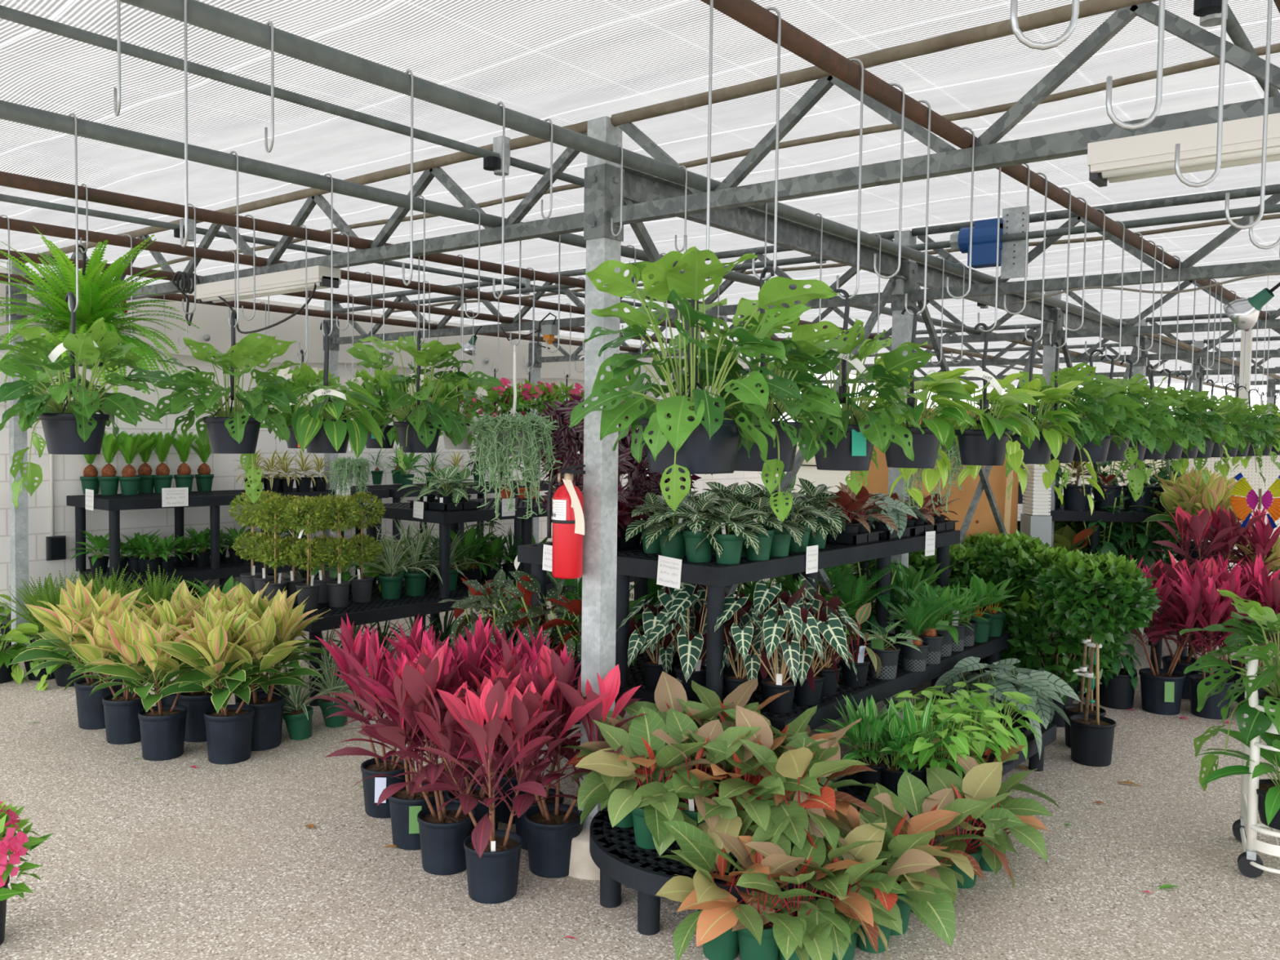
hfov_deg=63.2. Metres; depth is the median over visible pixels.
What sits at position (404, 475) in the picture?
leafy plant
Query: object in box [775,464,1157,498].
ground
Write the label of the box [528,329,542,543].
steel post
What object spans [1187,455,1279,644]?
pegboard panel
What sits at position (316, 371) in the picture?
flower
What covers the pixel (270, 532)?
plant
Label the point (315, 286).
power cable
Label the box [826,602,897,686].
anthurium
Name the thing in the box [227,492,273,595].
topiary
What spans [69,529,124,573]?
peace lily
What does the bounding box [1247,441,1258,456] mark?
pot
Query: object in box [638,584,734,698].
alocasia
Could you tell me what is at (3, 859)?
flower
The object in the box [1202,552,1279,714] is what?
cordyline
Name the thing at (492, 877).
pot
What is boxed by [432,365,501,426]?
potted plant
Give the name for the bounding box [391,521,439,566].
bromeliad
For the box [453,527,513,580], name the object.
plant
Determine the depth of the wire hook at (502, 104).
2.73 m
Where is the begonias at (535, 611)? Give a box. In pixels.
[508,570,582,657]
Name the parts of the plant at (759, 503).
pot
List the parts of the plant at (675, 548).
pot, stem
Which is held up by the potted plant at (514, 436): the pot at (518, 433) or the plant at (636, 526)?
the pot at (518, 433)
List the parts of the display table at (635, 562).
leg, leg, leg, leg, leg, leg, leg, leg, leg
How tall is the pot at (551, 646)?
0.118 m
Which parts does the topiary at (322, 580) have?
stem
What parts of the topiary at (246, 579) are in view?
stem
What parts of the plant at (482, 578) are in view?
pot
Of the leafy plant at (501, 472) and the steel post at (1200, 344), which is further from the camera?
the steel post at (1200, 344)
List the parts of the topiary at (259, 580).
stem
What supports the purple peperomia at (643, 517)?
in the tray at (633, 542)
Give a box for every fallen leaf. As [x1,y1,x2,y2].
[304,823,313,827]
[1119,781,1141,786]
[1159,884,1179,888]
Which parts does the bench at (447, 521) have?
leg, leg, leg, leg, leg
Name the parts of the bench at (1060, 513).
leg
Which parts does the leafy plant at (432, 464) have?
pot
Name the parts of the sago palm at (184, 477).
bulb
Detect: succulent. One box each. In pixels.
[497,475,514,498]
[513,476,529,498]
[528,480,542,498]
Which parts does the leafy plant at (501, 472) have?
pot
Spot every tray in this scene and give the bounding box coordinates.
[407,498,483,511]
[551,535,643,550]
[826,529,884,545]
[870,526,915,540]
[906,522,938,536]
[928,520,958,533]
[1000,711,1051,737]
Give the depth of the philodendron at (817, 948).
3.11 m
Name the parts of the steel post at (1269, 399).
bracket plate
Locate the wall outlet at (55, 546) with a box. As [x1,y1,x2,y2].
[45,535,66,560]
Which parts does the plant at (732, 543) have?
pot, stem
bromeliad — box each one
[248,662,348,740]
[268,661,326,711]
[283,648,369,727]
[289,627,358,695]
[313,646,392,711]
[346,527,406,580]
[348,532,439,599]
[365,529,464,595]
[377,519,432,573]
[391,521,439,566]
[400,528,497,591]
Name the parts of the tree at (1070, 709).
pot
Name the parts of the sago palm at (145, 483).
bulb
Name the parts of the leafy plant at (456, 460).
pot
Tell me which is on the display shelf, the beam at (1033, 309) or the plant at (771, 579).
the plant at (771, 579)
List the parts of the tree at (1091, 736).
pot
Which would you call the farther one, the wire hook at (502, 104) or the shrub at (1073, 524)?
the shrub at (1073, 524)
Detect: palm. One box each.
[80,433,105,494]
[97,430,125,495]
[112,430,154,495]
[125,431,162,493]
[147,430,177,493]
[164,431,195,492]
[190,434,213,491]
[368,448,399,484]
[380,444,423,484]
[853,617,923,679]
[884,600,954,671]
[887,584,963,664]
[904,582,982,656]
[935,582,990,651]
[946,584,990,646]
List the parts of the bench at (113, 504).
leg, leg, leg, leg, leg, leg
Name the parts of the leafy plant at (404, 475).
pot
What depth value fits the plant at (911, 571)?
5.80 m
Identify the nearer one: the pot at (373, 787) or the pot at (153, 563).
the pot at (373, 787)
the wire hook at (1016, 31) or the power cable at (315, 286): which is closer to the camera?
the wire hook at (1016, 31)
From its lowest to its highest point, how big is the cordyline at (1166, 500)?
0.831 m
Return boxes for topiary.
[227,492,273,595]
[241,490,285,599]
[251,494,299,601]
[270,493,315,604]
[282,494,332,609]
[298,493,343,603]
[315,493,362,607]
[339,490,386,602]
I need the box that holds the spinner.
[1230,275,1279,528]
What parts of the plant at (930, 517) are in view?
pot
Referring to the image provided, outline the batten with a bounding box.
[1004,429,1013,533]
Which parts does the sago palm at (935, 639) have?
bulb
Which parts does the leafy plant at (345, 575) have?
pot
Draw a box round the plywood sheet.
[850,408,1018,540]
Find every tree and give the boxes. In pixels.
[968,528,1053,685]
[997,544,1075,665]
[1030,553,1133,747]
[1035,549,1161,766]
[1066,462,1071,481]
[1086,382,1155,488]
[1218,383,1279,413]
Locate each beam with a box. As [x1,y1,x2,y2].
[0,4,988,308]
[0,99,994,334]
[0,171,891,339]
[0,193,1023,370]
[0,217,791,341]
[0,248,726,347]
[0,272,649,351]
[115,43,1279,275]
[120,0,1133,327]
[322,204,1279,312]
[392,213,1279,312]
[622,165,908,295]
[700,0,1269,319]
[915,261,1056,334]
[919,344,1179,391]
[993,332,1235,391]
[1060,308,1144,357]
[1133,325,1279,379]
[1146,336,1199,372]
[1204,358,1239,383]
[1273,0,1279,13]
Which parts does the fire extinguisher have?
handle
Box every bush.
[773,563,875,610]
[848,550,931,609]
[908,542,971,577]
[910,542,993,619]
[955,530,995,608]
[955,551,1024,613]
[982,584,1089,685]
[1000,586,1131,727]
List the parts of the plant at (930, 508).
pot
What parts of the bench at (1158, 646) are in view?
leg, leg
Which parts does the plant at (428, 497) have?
stem, pot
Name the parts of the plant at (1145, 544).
pot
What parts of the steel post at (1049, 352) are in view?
bracket plate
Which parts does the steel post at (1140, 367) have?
bracket plate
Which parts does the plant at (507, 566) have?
pot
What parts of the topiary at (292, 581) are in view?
stem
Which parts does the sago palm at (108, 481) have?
bulb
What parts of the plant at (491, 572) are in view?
pot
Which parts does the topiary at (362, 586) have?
stem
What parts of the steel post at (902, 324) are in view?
bracket plate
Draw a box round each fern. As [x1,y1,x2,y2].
[0,567,106,657]
[0,573,99,647]
[39,564,166,610]
[42,567,138,595]
[49,576,168,655]
[113,564,208,613]
[151,577,227,601]
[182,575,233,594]
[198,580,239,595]
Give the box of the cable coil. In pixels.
[172,271,199,325]
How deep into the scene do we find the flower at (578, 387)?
6.88 m
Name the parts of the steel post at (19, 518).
bracket plate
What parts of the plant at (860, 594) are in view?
bulb, pot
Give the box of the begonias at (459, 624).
[432,565,505,650]
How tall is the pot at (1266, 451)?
0.105 m
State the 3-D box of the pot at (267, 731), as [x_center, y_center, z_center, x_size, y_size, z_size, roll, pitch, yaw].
[-1.930,1.230,5.293,0.238,0.241,0.238,1,2,12]
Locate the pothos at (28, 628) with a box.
[6,622,75,680]
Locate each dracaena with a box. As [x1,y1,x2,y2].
[233,448,267,484]
[234,451,272,491]
[257,448,291,493]
[262,449,298,490]
[269,454,302,492]
[288,448,322,491]
[300,453,335,490]
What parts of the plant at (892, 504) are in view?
pot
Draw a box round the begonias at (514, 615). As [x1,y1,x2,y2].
[491,574,559,648]
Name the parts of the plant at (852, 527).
pot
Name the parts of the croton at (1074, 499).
stem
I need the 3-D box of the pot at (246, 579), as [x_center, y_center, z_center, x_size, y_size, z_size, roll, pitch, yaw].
[-2.521,0.685,6.766,0.146,0.148,0.146,-1,3,-40]
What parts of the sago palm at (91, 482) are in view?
bulb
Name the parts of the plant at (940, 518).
pot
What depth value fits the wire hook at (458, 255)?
5.09 m
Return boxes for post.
[5,260,29,645]
[323,300,339,577]
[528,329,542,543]
[568,115,624,879]
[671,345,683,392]
[882,230,917,719]
[1042,290,1062,546]
[1129,319,1147,469]
[1191,340,1204,397]
[1234,357,1239,396]
[1238,329,1252,408]
[1266,373,1275,413]
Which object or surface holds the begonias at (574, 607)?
on the display shelf
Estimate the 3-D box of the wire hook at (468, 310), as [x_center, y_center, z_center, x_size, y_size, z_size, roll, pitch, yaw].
[-1.212,-0.992,7.402,0.062,0.427,0.006,1,3,16]
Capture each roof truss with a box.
[15,120,587,316]
[332,230,898,344]
[536,291,1042,362]
[610,0,1279,225]
[681,318,1133,373]
[809,339,1195,384]
[911,183,1279,301]
[1057,280,1279,338]
[1145,310,1279,360]
[1203,336,1279,375]
[1250,355,1279,385]
[1275,366,1279,393]
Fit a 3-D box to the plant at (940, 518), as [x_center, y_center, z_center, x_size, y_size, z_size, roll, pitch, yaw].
[1.683,0.168,5.878,0.255,0.214,0.310,3,3,39]
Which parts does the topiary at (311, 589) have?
stem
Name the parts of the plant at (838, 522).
pot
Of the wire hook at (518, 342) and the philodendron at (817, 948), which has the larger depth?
the wire hook at (518, 342)
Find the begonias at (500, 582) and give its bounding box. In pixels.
[458,568,523,656]
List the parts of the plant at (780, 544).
pot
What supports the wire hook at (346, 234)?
hanging from the roof beam at (6, 180)
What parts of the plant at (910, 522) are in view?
pot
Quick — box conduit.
[49,453,53,536]
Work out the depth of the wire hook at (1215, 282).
5.62 m
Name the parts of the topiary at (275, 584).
stem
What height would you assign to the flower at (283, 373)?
0.071 m
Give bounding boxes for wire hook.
[0,214,10,355]
[67,112,78,312]
[80,183,88,253]
[113,0,120,115]
[122,234,133,337]
[156,294,164,371]
[177,293,187,348]
[179,0,187,247]
[182,203,195,314]
[226,250,235,368]
[227,151,239,328]
[241,214,255,320]
[259,302,266,364]
[264,20,274,152]
[267,296,269,336]
[297,290,307,364]
[298,224,306,355]
[321,173,333,336]
[336,232,349,330]
[345,312,352,370]
[347,293,353,386]
[361,271,372,375]
[380,244,384,370]
[402,69,413,285]
[408,302,417,375]
[410,256,419,373]
[413,195,425,345]
[420,280,430,368]
[454,254,463,367]
[454,286,462,369]
[465,208,479,318]
[465,310,473,370]
[491,292,498,373]
[493,101,505,299]
[510,221,521,346]
[523,267,534,368]
[526,297,533,375]
[541,118,552,219]
[545,234,560,352]
[564,303,571,377]
[574,277,585,372]
[610,142,622,236]
[622,244,635,336]
[640,303,642,373]
[660,253,667,355]
[675,165,687,252]
[683,0,713,252]
[717,286,719,337]
[751,6,781,280]
[764,203,767,282]
[814,213,822,322]
[835,57,863,299]
[871,233,880,355]
[873,83,904,279]
[904,99,930,315]
[929,255,944,364]
[946,126,974,298]
[951,262,964,364]
[977,167,1000,332]
[1004,163,1030,315]
[1009,0,1079,49]
[1024,172,1047,342]
[1049,186,1071,348]
[1063,196,1087,331]
[1084,208,1105,356]
[1105,0,1165,129]
[1105,220,1124,360]
[1124,231,1142,364]
[1136,240,1155,351]
[1146,244,1164,370]
[1163,255,1180,373]
[1174,0,1226,187]
[1179,266,1195,377]
[1195,279,1211,381]
[1200,279,1217,368]
[1207,281,1222,384]
[1221,290,1236,387]
[1224,0,1272,229]
[1233,297,1246,390]
[1244,318,1258,392]
[1248,216,1279,249]
[1257,311,1270,395]
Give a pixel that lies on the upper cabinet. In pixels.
(1035, 526)
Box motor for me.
[949,205,1029,279]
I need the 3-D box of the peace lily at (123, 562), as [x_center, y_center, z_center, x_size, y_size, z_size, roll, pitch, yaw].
[-3.934,0.542,7.855,0.406,0.302,0.342,0,3,-16]
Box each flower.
[0,800,13,817]
[0,840,8,854]
[0,851,7,875]
[0,853,20,877]
[0,868,7,887]
[2,827,25,852]
[4,809,20,829]
[8,831,29,857]
[276,367,292,380]
[296,395,308,407]
[311,367,322,379]
[348,377,363,391]
[405,382,415,395]
[409,373,426,386]
[475,386,488,401]
[483,407,497,417]
[492,386,506,395]
[499,377,511,388]
[514,555,519,569]
[519,393,530,400]
[520,383,531,394]
[530,386,542,398]
[545,382,553,393]
[568,388,581,398]
[573,382,583,393]
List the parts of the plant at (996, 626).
pot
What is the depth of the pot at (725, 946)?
3.17 m
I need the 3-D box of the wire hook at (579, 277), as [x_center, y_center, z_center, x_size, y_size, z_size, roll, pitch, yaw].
[-0.332,-0.861,5.788,0.062,0.527,0.006,1,3,16]
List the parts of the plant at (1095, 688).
pot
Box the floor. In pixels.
[0,559,1279,959]
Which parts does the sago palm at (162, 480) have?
bulb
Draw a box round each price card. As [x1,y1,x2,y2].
[85,488,93,511]
[161,487,188,506]
[336,483,350,497]
[413,500,423,519]
[502,497,515,516]
[542,544,552,571]
[656,555,682,589]
[805,545,817,573]
[924,530,935,555]
[1017,503,1024,520]
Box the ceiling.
[0,0,1279,387]
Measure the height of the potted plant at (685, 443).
0.487 m
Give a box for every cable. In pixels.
[217,283,316,333]
[1012,272,1279,304]
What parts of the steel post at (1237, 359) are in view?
bracket plate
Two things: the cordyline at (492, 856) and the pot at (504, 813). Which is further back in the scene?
the pot at (504, 813)
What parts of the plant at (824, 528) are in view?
pot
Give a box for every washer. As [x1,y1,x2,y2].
[203,333,210,341]
[387,349,393,355]
[484,357,488,363]
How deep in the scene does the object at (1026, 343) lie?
10.80 m
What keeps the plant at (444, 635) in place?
on the floor
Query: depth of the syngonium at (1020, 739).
4.45 m
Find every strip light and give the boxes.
[195,265,341,304]
[1087,112,1279,186]
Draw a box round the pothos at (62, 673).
[35,631,108,690]
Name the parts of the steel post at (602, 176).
bracket plate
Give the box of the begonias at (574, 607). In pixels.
[534,589,582,684]
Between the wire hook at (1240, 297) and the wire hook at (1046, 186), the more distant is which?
the wire hook at (1240, 297)
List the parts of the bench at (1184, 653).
leg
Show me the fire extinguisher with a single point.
(568, 521)
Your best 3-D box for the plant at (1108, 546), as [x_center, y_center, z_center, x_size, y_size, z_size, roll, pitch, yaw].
[3.447,0.436,7.788,0.436,0.724,0.378,3,3,39]
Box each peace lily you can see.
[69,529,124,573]
[86,537,138,572]
[120,528,173,572]
[120,529,159,572]
[129,536,175,573]
[144,533,190,572]
[165,530,207,566]
[182,528,225,566]
[183,527,225,551]
[204,528,235,560]
[219,524,257,563]
[474,555,557,642]
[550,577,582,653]
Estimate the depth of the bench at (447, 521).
7.00 m
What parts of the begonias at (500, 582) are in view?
stem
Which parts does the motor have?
motor, mounting plate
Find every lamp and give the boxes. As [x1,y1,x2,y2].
[461,325,482,355]
[1222,282,1279,331]
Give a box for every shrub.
[1017,520,1020,533]
[1017,520,1061,533]
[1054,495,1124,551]
[1055,462,1067,507]
[1056,520,1102,551]
[1062,461,1097,506]
[1088,461,1125,497]
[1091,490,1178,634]
[1099,521,1142,555]
[1118,460,1154,508]
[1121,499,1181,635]
[1135,522,1181,564]
[1145,458,1175,508]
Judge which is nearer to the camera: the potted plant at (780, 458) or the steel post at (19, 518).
the potted plant at (780, 458)
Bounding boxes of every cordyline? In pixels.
[8,575,151,729]
[35,595,161,744]
[71,609,239,760]
[122,579,241,706]
[128,583,269,742]
[152,602,310,764]
[194,582,328,699]
[209,588,330,751]
[304,613,458,818]
[324,643,539,875]
[337,631,476,850]
[379,612,519,802]
[388,639,539,830]
[391,671,579,903]
[453,635,646,878]
[459,624,576,823]
[480,638,581,850]
[1124,554,1228,715]
[1128,465,1249,565]
[1137,550,1259,699]
[1141,469,1257,574]
[1145,505,1266,573]
[1152,562,1253,674]
[1156,566,1262,719]
[1192,551,1279,702]
[1200,502,1279,570]
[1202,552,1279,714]
[1222,536,1279,580]
[1235,574,1279,690]
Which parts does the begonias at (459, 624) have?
stem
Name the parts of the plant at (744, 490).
pot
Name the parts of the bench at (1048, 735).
leg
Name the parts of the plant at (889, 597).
pot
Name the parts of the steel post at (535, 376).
bracket plate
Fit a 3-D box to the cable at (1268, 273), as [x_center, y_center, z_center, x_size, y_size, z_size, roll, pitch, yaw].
[2.790,-0.881,4.575,2.300,0.061,0.011,3,3,39]
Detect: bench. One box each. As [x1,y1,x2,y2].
[66,487,388,578]
[80,547,386,595]
[292,568,582,706]
[352,480,548,576]
[357,495,629,598]
[520,566,752,626]
[832,723,1056,865]
[968,636,1054,675]
[1048,506,1191,556]
[1063,582,1187,656]
[1150,604,1274,668]
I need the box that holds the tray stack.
[1022,464,1051,515]
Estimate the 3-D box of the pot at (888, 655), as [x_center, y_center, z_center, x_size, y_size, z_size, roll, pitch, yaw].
[1.108,0.828,4.737,0.146,0.136,0.145,1,2,11]
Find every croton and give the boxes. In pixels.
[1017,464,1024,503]
[1035,463,1061,509]
[1060,461,1091,511]
[1124,459,1159,511]
[1155,458,1181,511]
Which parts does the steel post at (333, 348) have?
bracket plate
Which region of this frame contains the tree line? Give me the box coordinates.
[795,420,1279,475]
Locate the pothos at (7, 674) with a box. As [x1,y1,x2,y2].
[0,617,33,684]
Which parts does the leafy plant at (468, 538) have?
pot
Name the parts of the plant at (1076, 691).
pot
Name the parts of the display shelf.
leg, leg, leg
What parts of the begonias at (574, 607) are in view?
stem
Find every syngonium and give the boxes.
[891,690,959,759]
[891,709,995,794]
[913,681,993,736]
[935,708,1022,764]
[949,683,1044,764]
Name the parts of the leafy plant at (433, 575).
pot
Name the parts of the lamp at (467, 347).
bulb, clip arm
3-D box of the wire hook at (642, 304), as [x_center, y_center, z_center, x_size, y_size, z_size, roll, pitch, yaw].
[-0.017,-0.848,6.176,0.062,0.577,0.006,1,3,16]
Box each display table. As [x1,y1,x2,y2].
[517,529,959,702]
[589,807,822,935]
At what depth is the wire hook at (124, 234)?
4.68 m
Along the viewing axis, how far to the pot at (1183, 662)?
6.53 m
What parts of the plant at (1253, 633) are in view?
pot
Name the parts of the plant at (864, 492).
pot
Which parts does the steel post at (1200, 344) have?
bracket plate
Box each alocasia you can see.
[615,584,697,688]
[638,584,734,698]
[639,582,706,679]
[696,586,764,687]
[702,593,785,705]
[733,579,812,694]
[733,598,822,713]
[764,573,817,678]
[777,582,866,695]
[778,588,853,705]
[782,577,849,663]
[924,666,1022,712]
[946,656,1029,708]
[955,671,1070,759]
[988,657,1080,729]
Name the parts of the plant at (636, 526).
pot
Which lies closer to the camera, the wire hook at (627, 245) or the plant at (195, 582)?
the wire hook at (627, 245)
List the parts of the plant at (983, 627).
pot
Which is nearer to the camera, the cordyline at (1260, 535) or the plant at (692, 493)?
the plant at (692, 493)
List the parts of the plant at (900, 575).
pot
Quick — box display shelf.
[454,597,1010,753]
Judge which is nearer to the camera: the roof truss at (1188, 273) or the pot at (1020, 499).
the roof truss at (1188, 273)
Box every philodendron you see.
[560,711,664,827]
[574,706,719,848]
[576,706,693,811]
[623,671,733,799]
[629,707,760,856]
[655,820,793,959]
[662,730,795,867]
[675,697,759,772]
[676,817,835,959]
[679,717,793,812]
[686,677,789,771]
[702,705,838,855]
[720,835,866,959]
[721,705,845,791]
[738,733,879,857]
[740,791,902,959]
[768,718,876,829]
[780,822,906,959]
[806,817,955,953]
[825,782,973,946]
[872,770,995,912]
[924,729,1060,839]
[925,761,1026,888]
[955,753,1053,874]
[1053,524,1098,555]
[1053,526,1067,551]
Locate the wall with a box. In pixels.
[0,404,764,635]
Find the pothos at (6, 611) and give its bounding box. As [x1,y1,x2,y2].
[0,594,35,635]
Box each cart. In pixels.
[1231,644,1279,877]
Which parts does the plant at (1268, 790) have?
pot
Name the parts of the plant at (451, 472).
stem, pot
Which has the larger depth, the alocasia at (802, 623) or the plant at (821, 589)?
the plant at (821, 589)
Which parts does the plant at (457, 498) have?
pot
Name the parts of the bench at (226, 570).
leg, leg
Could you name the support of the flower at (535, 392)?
on the potted plant at (528, 388)
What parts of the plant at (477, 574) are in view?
pot, bulb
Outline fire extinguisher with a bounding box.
[546,464,585,578]
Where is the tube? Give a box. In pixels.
[1193,0,1279,97]
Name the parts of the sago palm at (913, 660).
bulb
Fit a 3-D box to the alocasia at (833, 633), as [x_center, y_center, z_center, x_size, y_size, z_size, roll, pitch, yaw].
[0.713,0.679,4.236,0.327,0.465,0.321,1,2,-3]
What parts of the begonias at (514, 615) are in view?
stem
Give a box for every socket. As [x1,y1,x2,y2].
[468,335,477,345]
[1247,287,1274,311]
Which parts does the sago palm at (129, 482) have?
bulb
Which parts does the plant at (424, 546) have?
pot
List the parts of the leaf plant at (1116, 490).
pot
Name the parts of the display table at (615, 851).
leg, leg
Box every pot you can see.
[0,624,10,635]
[0,651,16,683]
[0,874,9,945]
[23,660,54,680]
[31,635,42,647]
[38,413,110,454]
[53,657,89,686]
[58,334,106,366]
[74,675,123,729]
[80,475,99,494]
[88,555,109,573]
[97,475,119,495]
[102,691,150,744]
[108,555,128,572]
[118,476,140,495]
[127,555,145,572]
[135,475,153,493]
[135,555,154,572]
[137,704,186,760]
[142,557,161,573]
[152,475,173,493]
[154,680,202,706]
[156,556,175,572]
[173,474,194,492]
[176,551,192,566]
[176,684,224,742]
[191,550,210,566]
[194,474,213,491]
[202,417,262,453]
[204,704,254,764]
[219,546,227,560]
[227,548,244,563]
[234,680,280,699]
[235,693,284,751]
[240,573,262,595]
[245,478,263,491]
[253,575,277,599]
[262,477,280,493]
[262,580,288,601]
[279,478,294,492]
[281,577,306,604]
[283,687,290,711]
[283,706,313,740]
[286,424,306,448]
[294,476,311,491]
[295,582,319,609]
[306,419,349,453]
[311,476,328,490]
[313,577,335,603]
[318,696,348,727]
[321,667,340,695]
[325,580,351,607]
[341,465,357,477]
[349,688,368,709]
[350,576,373,602]
[360,755,413,818]
[365,425,395,448]
[371,470,383,484]
[378,573,404,599]
[387,782,444,850]
[391,470,401,484]
[394,421,441,453]
[402,570,427,595]
[417,551,435,566]
[417,803,475,875]
[435,566,459,591]
[443,426,474,449]
[443,762,482,802]
[446,783,502,830]
[463,830,522,903]
[487,635,509,656]
[496,764,519,823]
[497,430,528,456]
[500,487,511,498]
[505,626,524,642]
[511,786,564,850]
[516,487,528,498]
[524,803,582,878]
[528,488,540,498]
[545,643,558,653]
[560,653,581,684]
[614,783,642,827]
[617,528,626,537]
[631,807,655,848]
[638,418,744,474]
[642,657,672,688]
[670,651,680,679]
[674,664,706,698]
[678,798,705,826]
[697,909,739,959]
[723,661,739,687]
[723,672,753,705]
[728,808,744,857]
[733,421,802,471]
[737,912,780,959]
[759,669,788,694]
[761,677,796,713]
[778,911,812,959]
[794,672,824,705]
[808,424,874,471]
[810,662,841,695]
[831,924,861,959]
[840,657,870,686]
[842,753,872,787]
[854,756,889,793]
[856,923,890,953]
[867,644,900,679]
[878,761,903,795]
[884,426,939,468]
[889,880,911,935]
[897,759,926,785]
[900,640,929,671]
[913,753,964,794]
[917,631,944,664]
[933,626,953,656]
[948,621,968,651]
[950,839,982,888]
[954,429,1013,465]
[958,619,977,646]
[966,753,995,763]
[968,825,1008,871]
[979,725,1022,764]
[998,708,1024,727]
[1008,431,1051,463]
[1017,484,1024,503]
[1048,432,1079,462]
[1050,695,1073,727]
[1053,484,1058,509]
[1055,484,1062,507]
[1062,484,1091,511]
[1072,433,1113,462]
[1106,434,1129,461]
[1122,484,1127,508]
[1125,485,1155,511]
[1127,439,1146,460]
[1138,667,1186,715]
[1143,437,1170,459]
[1151,485,1157,508]
[1155,485,1167,511]
[1161,655,1205,699]
[1164,440,1182,458]
[1177,541,1213,565]
[1180,441,1198,458]
[1188,673,1234,719]
[1191,545,1227,574]
[1196,437,1214,457]
[1211,440,1226,457]
[1217,659,1245,702]
[1222,438,1241,457]
[1235,439,1250,456]
[1235,671,1277,714]
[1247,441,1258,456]
[1259,444,1272,455]
[1271,445,1279,455]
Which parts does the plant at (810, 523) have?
pot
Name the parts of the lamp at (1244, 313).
bulb, clip arm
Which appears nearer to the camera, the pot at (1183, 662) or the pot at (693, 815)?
the pot at (693, 815)
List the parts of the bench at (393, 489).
leg, leg, leg, leg, leg, leg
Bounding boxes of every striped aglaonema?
[813,695,897,787]
[826,694,918,793]
[843,697,943,795]
[856,694,969,785]
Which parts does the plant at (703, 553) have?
pot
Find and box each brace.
[623,187,890,708]
[676,278,895,684]
[916,280,1007,537]
[948,321,1047,571]
[1061,324,1102,483]
[1088,346,1136,496]
[1146,353,1172,475]
[1165,364,1195,475]
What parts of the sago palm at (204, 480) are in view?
bulb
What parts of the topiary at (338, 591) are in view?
stem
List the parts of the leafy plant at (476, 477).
pot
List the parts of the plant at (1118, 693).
pot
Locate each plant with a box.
[0,226,199,399]
[0,291,178,509]
[0,800,53,945]
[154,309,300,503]
[164,579,235,598]
[249,349,351,448]
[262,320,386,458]
[262,527,292,562]
[277,570,326,578]
[280,527,313,558]
[305,538,379,593]
[323,622,397,653]
[327,418,372,506]
[332,364,426,448]
[338,618,412,666]
[346,329,504,470]
[360,537,426,625]
[365,370,457,435]
[380,616,451,652]
[386,450,431,487]
[396,464,455,502]
[401,526,451,586]
[404,610,470,651]
[413,367,502,449]
[413,447,454,486]
[413,465,475,502]
[419,466,471,495]
[420,533,462,582]
[426,525,504,586]
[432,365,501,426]
[440,466,488,506]
[444,450,471,485]
[453,522,506,583]
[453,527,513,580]
[460,368,533,428]
[462,520,505,569]
[463,345,562,521]
[463,532,520,581]
[466,441,489,484]
[477,525,535,581]
[492,457,524,483]
[498,371,565,416]
[501,530,537,567]
[508,535,547,552]
[510,449,544,482]
[530,373,584,429]
[536,355,636,516]
[546,570,582,628]
[553,582,660,664]
[568,246,837,511]
[620,492,672,553]
[621,373,702,514]
[622,369,658,408]
[629,577,666,605]
[638,494,702,559]
[642,486,717,521]
[654,266,851,523]
[662,490,730,562]
[666,491,723,555]
[689,582,751,634]
[693,481,738,495]
[693,500,769,564]
[700,484,749,551]
[706,484,770,557]
[722,496,791,560]
[735,577,789,623]
[745,480,799,522]
[752,491,809,556]
[752,576,785,586]
[755,471,816,493]
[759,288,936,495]
[760,485,806,520]
[769,567,843,608]
[779,576,871,662]
[782,493,830,552]
[782,565,874,617]
[793,477,850,533]
[795,490,851,548]
[799,484,835,506]
[819,564,898,657]
[820,492,852,508]
[827,490,882,533]
[831,484,867,520]
[835,482,897,533]
[838,493,884,528]
[839,493,893,527]
[845,560,910,647]
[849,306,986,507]
[862,493,918,533]
[866,493,927,538]
[869,554,965,626]
[871,557,937,640]
[889,492,908,502]
[893,494,942,524]
[894,497,931,525]
[900,369,967,515]
[911,496,951,523]
[920,491,959,522]
[928,323,1044,494]
[955,572,1032,636]
[955,575,1015,642]
[968,377,1008,430]
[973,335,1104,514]
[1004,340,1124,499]
[1035,349,1149,501]
[1049,632,1079,699]
[1057,354,1172,497]
[1067,491,1130,557]
[1078,660,1108,698]
[1093,359,1189,477]
[1093,472,1122,511]
[1099,630,1142,709]
[1106,496,1167,574]
[1115,364,1202,479]
[1140,368,1217,472]
[1142,373,1227,483]
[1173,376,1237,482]
[1178,588,1279,791]
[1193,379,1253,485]
[1195,696,1279,830]
[1204,382,1267,485]
[1213,386,1278,472]
[1231,391,1279,472]
[1239,388,1279,469]
[1244,395,1279,461]
[1244,682,1279,751]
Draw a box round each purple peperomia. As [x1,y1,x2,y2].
[617,495,635,520]
[617,495,653,536]
[617,497,639,537]
[617,511,629,537]
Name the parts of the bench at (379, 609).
leg, leg, leg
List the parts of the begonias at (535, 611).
stem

